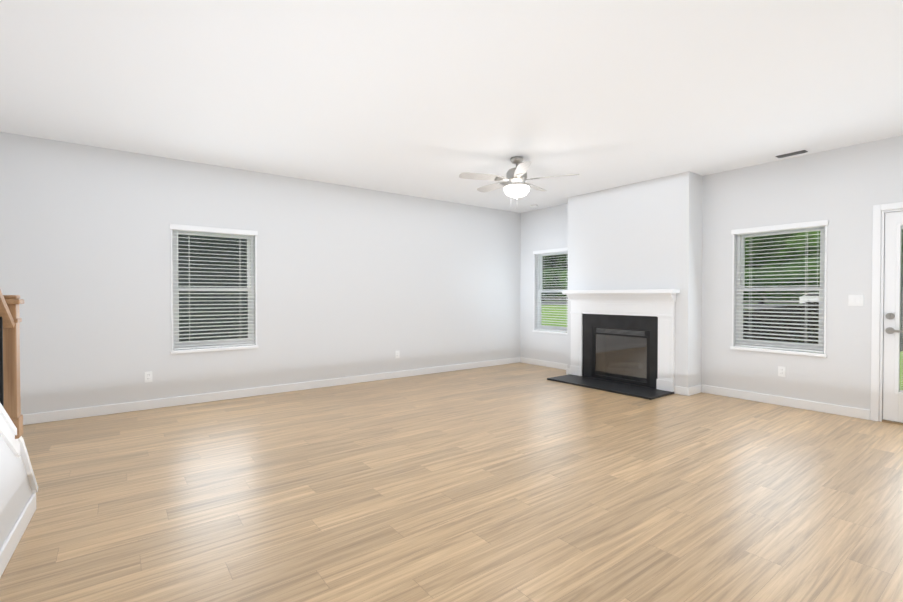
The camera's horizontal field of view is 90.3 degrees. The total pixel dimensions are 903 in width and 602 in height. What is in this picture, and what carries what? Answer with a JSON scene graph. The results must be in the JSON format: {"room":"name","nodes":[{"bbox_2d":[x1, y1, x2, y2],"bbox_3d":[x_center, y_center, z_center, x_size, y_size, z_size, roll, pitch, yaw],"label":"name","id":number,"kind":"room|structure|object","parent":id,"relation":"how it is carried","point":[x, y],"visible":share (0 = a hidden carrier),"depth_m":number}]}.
{"room":"living room","nodes":[
{"label":"living room","id":0,"kind":"room"},
{"bbox_2d":[0,132,520,414],"bbox_3d":[-1.760,-0.216,6.058,7.750,2.740,0.150,-1,1,-37],"label":"wall","id":1,"kind":"structure","parent":0,"point":[353,281],"depth_m":5.37},
{"bbox_2d":[144,371,151,382],"bbox_3d":[-3.268,0.819,4.840,0.070,0.114,0.009,-1,1,-37],"label":"electrical outlet","id":2,"kind":"object","parent":1,"relation":"attached to","point":[148,376],"visible":1,"depth_m":4.84},
{"bbox_2d":[169,224,257,353],"bbox_3d":[-2.775,-0.136,5.271,0.916,1.432,0.163,-1,1,-37],"label":"window","id":3,"kind":"structure","parent":1,"relation":"in","point":[209,229],"depth_m":5.24},
{"bbox_2d":[172,229,254,349],"bbox_3d":[-2.760,-0.147,5.251,0.848,1.374,0.062,-1,1,-37],"label":"window blind","id":4,"kind":"object","parent":3,"relation":"attached to","point":[189,286],"visible":0.88,"depth_m":5.23},
{"bbox_2d":[23,357,518,424],"bbox_3d":[-1.709,1.105,6.006,7.448,0.100,0.019,-1,1,-37],"label":"baseboard","id":5,"kind":"structure","parent":1,"relation":"attached to","point":[44,417],"depth_m":5.33},
{"bbox_2d":[395,351,399,357],"bbox_3d":[-0.804,0.797,6.687,0.070,0.114,0.009,-1,1,-37],"label":"electrical outlet","id":6,"kind":"object","parent":1,"relation":"attached to","point":[397,354],"visible":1,"depth_m":6.68},
{"bbox_2d":[0,362,902,601],"bbox_3d":[0.265,1.237,3.375,7.750,0.100,6.900,-1,1,-37],"label":"floor","id":7,"kind":"structure","parent":0,"point":[519,482],"depth_m":2.70},
{"bbox_2d":[0,289,37,577],"bbox_3d":[-1.660,-0.149,0.551,1.267,2.739,4.136,-1,1,-37],"label":"staircase","id":8,"kind":"structure","parent":7,"relation":"on","point":[18,487],"depth_m":2.17},
{"bbox_2d":[547,289,679,399],"bbox_3d":[2.217,0.501,6.159,0.865,1.305,1.694,-1,1,-37],"label":"fireplace","id":9,"kind":"object","parent":7,"relation":"on","point":[616,345],"visible":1,"depth_m":6.11},
{"bbox_2d":[0,0,902,212],"bbox_3d":[0.265,-1.603,3.340,7.750,0.100,6.900,-1,1,-37],"label":"ceiling","id":10,"kind":"structure","parent":0,"point":[432,99],"depth_m":3.23},
{"bbox_2d":[459,156,578,198],"bbox_3d":[0.694,-1.293,4.989,1.273,0.560,1.233,-1,1,-37],"label":"ceiling fan","id":11,"kind":"object","parent":10,"relation":"hanging from","point":[516,178],"visible":1,"depth_m":4.87},
{"bbox_2d":[776,150,807,157],"bbox_3d":[3.625,-1.564,4.785,0.090,0.012,0.260,-1,1,-37],"label":"ceiling vent","id":12,"kind":"object","parent":10,"relation":"in","point":[792,154],"visible":1,"depth_m":4.77},
{"bbox_2d":[567,171,702,387],"bbox_3d":[2.484,-0.219,6.315,0.350,2.740,1.830,-1,1,-37],"label":"wall","id":13,"kind":"structure","parent":0,"point":[644,235],"depth_m":5.87},
{"bbox_2d":[563,365,569,374],"bbox_3d":[1.910,1.092,7.052,0.326,0.100,0.015,-1,1,-37],"label":"baseboard","id":14,"kind":"structure","parent":13,"relation":"attached to","point":[564,366],"depth_m":6.95},
{"bbox_2d":[683,385,702,395],"bbox_3d":[3.018,1.110,5.575,0.326,0.100,0.018,-1,1,-37],"label":"baseboard","id":15,"kind":"structure","parent":13,"relation":"attached to","point":[697,389],"depth_m":5.54},
{"bbox_2d":[520,135,902,410],"bbox_3d":[3.350,-0.210,5.577,0.150,2.740,6.750,-1,1,-37],"label":"wall","id":16,"kind":"structure","parent":0,"point":[843,190],"depth_m":4.92},
{"bbox_2d":[519,357,566,368],"bbox_3d":[1.672,1.085,7.690,0.019,0.100,1.319,-1,1,-37],"label":"baseboard","id":17,"kind":"structure","parent":16,"relation":"attached to","point":[521,359],"depth_m":7.82},
{"bbox_2d":[532,247,567,334],"bbox_3d":[1.776,-0.165,7.641,0.163,1.432,0.916,-1,1,-37],"label":"window","id":18,"kind":"structure","parent":16,"relation":"in","point":[541,255],"depth_m":7.88},
{"bbox_2d":[535,251,567,331],"bbox_3d":[1.756,-0.175,7.626,0.062,1.374,0.848,-1,1,-37],"label":"window blind","id":19,"kind":"object","parent":18,"relation":"attached to","point":[559,330],"visible":0.56,"depth_m":7.65},
{"bbox_2d":[730,220,828,356],"bbox_3d":[3.696,-0.134,5.081,0.163,1.432,0.916,-1,1,-37],"label":"window","id":20,"kind":"structure","parent":16,"relation":"in","point":[825,223],"depth_m":5.06},
{"bbox_2d":[735,226,824,352],"bbox_3d":[3.676,-0.145,5.066,0.062,1.374,0.848,-1,1,-37],"label":"window blind","id":21,"kind":"object","parent":20,"relation":"attached to","point":[805,301],"visible":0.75,"depth_m":5.03},
{"bbox_2d":[778,366,785,376],"bbox_3d":[3.685,0.787,5.009,0.009,0.114,0.070,-1,1,-37],"label":"electrical outlet","id":22,"kind":"object","parent":16,"relation":"attached to","point":[781,371],"visible":1,"depth_m":5.01},
{"bbox_2d":[703,385,869,419],"bbox_3d":[3.645,1.116,5.059,0.019,0.100,1.598,-1,1,-37],"label":"baseboard","id":23,"kind":"structure","parent":16,"relation":"attached to","point":[765,398],"depth_m":4.93},
{"bbox_2d":[848,295,863,305],"bbox_3d":[4.057,-0.007,4.503,0.010,0.114,0.116,-1,1,-37],"label":"light switch","id":24,"kind":"object","parent":16,"relation":"attached to","point":[855,300],"visible":1,"depth_m":4.50},
{"bbox_2d":[870,202,902,424],"bbox_3d":[4.487,0.124,4.027,0.193,2.110,1.040,-1,1,-37],"label":"door frame","id":25,"kind":"structure","parent":16,"relation":"attached to","point":[877,322],"depth_m":4.37},
{"bbox_2d":[883,211,902,422],"bbox_3d":[4.473,0.154,4.017,0.057,2.005,0.874,-1,1,-37],"label":"patio door","id":26,"kind":"structure","parent":16,"relation":"in","point":[892,402],"depth_m":4.31},
{"bbox_2d":[900,226,902,391],"bbox_3d":[4.477,0.078,4.019,0.018,1.574,0.646,-1,1,-37],"label":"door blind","id":27,"kind":"object","parent":26,"relation":"attached to","point":[902,333],"visible":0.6,"depth_m":4.27},
{"label":"outside","id":28,"kind":"structure","parent":0,"visible":0},
{"bbox_2d":[541,303,902,389],"bbox_3d":[-12.720,0.749,85.252,150.000,0.200,300.000,-1,1,-37],"label":"lawn","id":29,"kind":"structure","parent":28,"point":[556,318],"depth_m":36.00},
{"bbox_2d":[178,234,247,349],"bbox_3d":[-8.304,-2.756,10.964,20.600,8.598,6.700,-1,1,-37],"label":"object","id":30,"kind":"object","parent":29,"relation":"on","point":[208,260],"depth_m":9.67},
{"bbox_2d":[541,302,786,309],"bbox_3d":[25.278,0.532,76.242,10.000,0.448,200.000,-1,1,-37],"label":"street","id":31,"kind":"structure","parent":29,"relation":"on","point":[756,306],"depth_m":55.56},
{"bbox_2d":[799,292,818,304],"bbox_3d":[43.053,-0.209,51.688,1.820,1.615,4.400,-1,1,-37],"label":"car","id":32,"kind":"object","parent":31,"relation":"on","point":[809,299],"depth_m":52.13},
{"bbox_2d":[541,229,902,303],"bbox_3d":[25.828,-18.672,112.030,39.925,37.988,258.750,-1,1,-37],"label":"trees","id":33,"kind":"object","parent":29,"relation":"on","point":[777,249],"depth_m":61.73},
{"bbox_2d":[743,291,902,350],"bbox_3d":[17.813,0.504,7.800,0.150,2.154,31.648,-1,1,-37],"label":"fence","id":34,"kind":"object","parent":29,"relation":"on","point":[787,325],"depth_m":15.75}
]}

